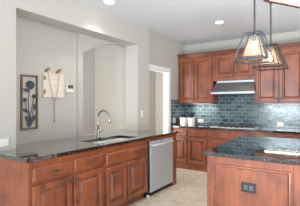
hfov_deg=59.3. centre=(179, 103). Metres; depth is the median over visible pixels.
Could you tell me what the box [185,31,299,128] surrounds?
wall
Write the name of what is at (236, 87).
range hood
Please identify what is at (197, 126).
countertop
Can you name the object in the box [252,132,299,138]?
base cabinet
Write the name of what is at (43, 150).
countertop
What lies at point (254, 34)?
pendant light
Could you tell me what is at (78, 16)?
wall
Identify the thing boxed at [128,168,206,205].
floor
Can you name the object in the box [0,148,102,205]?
base cabinet
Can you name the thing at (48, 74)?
hanging cord
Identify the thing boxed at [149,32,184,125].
wall
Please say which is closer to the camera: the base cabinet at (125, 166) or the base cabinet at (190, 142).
the base cabinet at (125, 166)
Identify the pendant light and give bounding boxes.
[233,0,274,64]
[252,2,288,70]
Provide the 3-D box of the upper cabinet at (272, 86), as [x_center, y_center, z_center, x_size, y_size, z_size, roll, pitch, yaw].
[1.932,-0.558,5.018,0.943,1.116,0.354,0,0,30]
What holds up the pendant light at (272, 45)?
hanging from the ceiling
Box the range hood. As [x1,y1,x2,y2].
[211,80,256,94]
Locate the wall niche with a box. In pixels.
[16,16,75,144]
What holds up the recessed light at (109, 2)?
in the ceiling
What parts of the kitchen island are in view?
corner post, corner post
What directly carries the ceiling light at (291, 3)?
attached to the ceiling
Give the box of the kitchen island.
[207,156,299,205]
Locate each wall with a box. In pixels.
[0,0,148,150]
[76,33,162,136]
[83,45,125,134]
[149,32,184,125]
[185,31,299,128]
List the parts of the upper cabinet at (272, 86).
door, crown moulding, door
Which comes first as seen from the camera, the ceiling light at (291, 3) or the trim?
the ceiling light at (291, 3)
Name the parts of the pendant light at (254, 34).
rod, frame, bulb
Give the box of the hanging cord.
[48,74,59,121]
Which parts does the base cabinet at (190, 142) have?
drawer, door, drawer, door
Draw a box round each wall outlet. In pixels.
[0,138,8,146]
[241,182,255,193]
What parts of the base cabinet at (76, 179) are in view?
drawer, door, drawer, door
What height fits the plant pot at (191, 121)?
0.314 m
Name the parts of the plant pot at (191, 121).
pot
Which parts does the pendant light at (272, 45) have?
frame, rod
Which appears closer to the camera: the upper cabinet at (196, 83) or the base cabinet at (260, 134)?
the base cabinet at (260, 134)
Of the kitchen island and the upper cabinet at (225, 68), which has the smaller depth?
the kitchen island
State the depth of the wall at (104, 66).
5.16 m
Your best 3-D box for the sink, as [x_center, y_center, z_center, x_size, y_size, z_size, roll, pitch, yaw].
[-0.948,0.593,3.571,0.378,0.134,0.738,0,0,30]
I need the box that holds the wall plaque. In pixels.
[43,68,63,97]
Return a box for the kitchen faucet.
[96,110,110,137]
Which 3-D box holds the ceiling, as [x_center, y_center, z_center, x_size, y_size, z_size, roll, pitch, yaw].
[0.445,-1.450,1.765,11.000,0.100,10.500,0,0,30]
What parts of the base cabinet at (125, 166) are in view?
door, door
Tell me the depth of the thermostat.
3.73 m
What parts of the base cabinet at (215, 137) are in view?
door, drawer, drawer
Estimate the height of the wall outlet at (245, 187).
0.092 m
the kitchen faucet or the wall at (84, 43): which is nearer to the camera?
the kitchen faucet
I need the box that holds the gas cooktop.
[211,124,258,128]
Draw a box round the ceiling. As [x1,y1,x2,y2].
[81,0,299,45]
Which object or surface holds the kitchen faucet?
on the countertop at (43, 150)
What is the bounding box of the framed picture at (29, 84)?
[20,74,37,129]
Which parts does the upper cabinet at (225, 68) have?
door, crown moulding, door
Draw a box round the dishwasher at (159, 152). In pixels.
[144,137,173,197]
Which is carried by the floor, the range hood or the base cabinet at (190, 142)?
the base cabinet at (190, 142)
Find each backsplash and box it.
[171,100,184,124]
[185,94,299,128]
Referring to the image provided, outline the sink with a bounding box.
[91,138,125,143]
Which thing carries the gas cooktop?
in the countertop at (197, 126)
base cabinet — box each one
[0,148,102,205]
[90,138,147,205]
[171,127,207,171]
[208,129,251,148]
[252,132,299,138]
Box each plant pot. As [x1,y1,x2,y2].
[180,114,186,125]
[187,112,194,125]
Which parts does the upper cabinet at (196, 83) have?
door, crown moulding, door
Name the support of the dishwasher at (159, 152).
on the floor
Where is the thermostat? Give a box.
[66,84,73,92]
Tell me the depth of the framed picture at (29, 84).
3.23 m
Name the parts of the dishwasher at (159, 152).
door, control panel, handle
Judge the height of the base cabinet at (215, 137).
0.874 m
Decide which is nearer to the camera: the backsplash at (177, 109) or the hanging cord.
the hanging cord
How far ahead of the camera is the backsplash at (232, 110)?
5.55 m
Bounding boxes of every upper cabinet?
[178,51,217,103]
[212,47,253,81]
[254,42,299,103]
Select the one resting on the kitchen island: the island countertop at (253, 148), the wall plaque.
the island countertop at (253, 148)
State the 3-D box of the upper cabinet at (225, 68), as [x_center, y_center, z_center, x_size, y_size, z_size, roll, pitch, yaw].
[1.145,-0.795,5.474,0.873,0.641,0.354,0,0,30]
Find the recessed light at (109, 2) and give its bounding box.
[103,0,115,4]
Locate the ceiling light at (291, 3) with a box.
[264,0,299,7]
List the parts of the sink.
bowl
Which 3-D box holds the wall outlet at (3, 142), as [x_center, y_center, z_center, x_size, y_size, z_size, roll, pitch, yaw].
[-1.833,0.406,2.680,0.010,0.082,0.135,0,0,30]
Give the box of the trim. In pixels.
[149,64,170,130]
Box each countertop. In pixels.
[0,130,177,162]
[171,124,299,133]
[202,136,299,165]

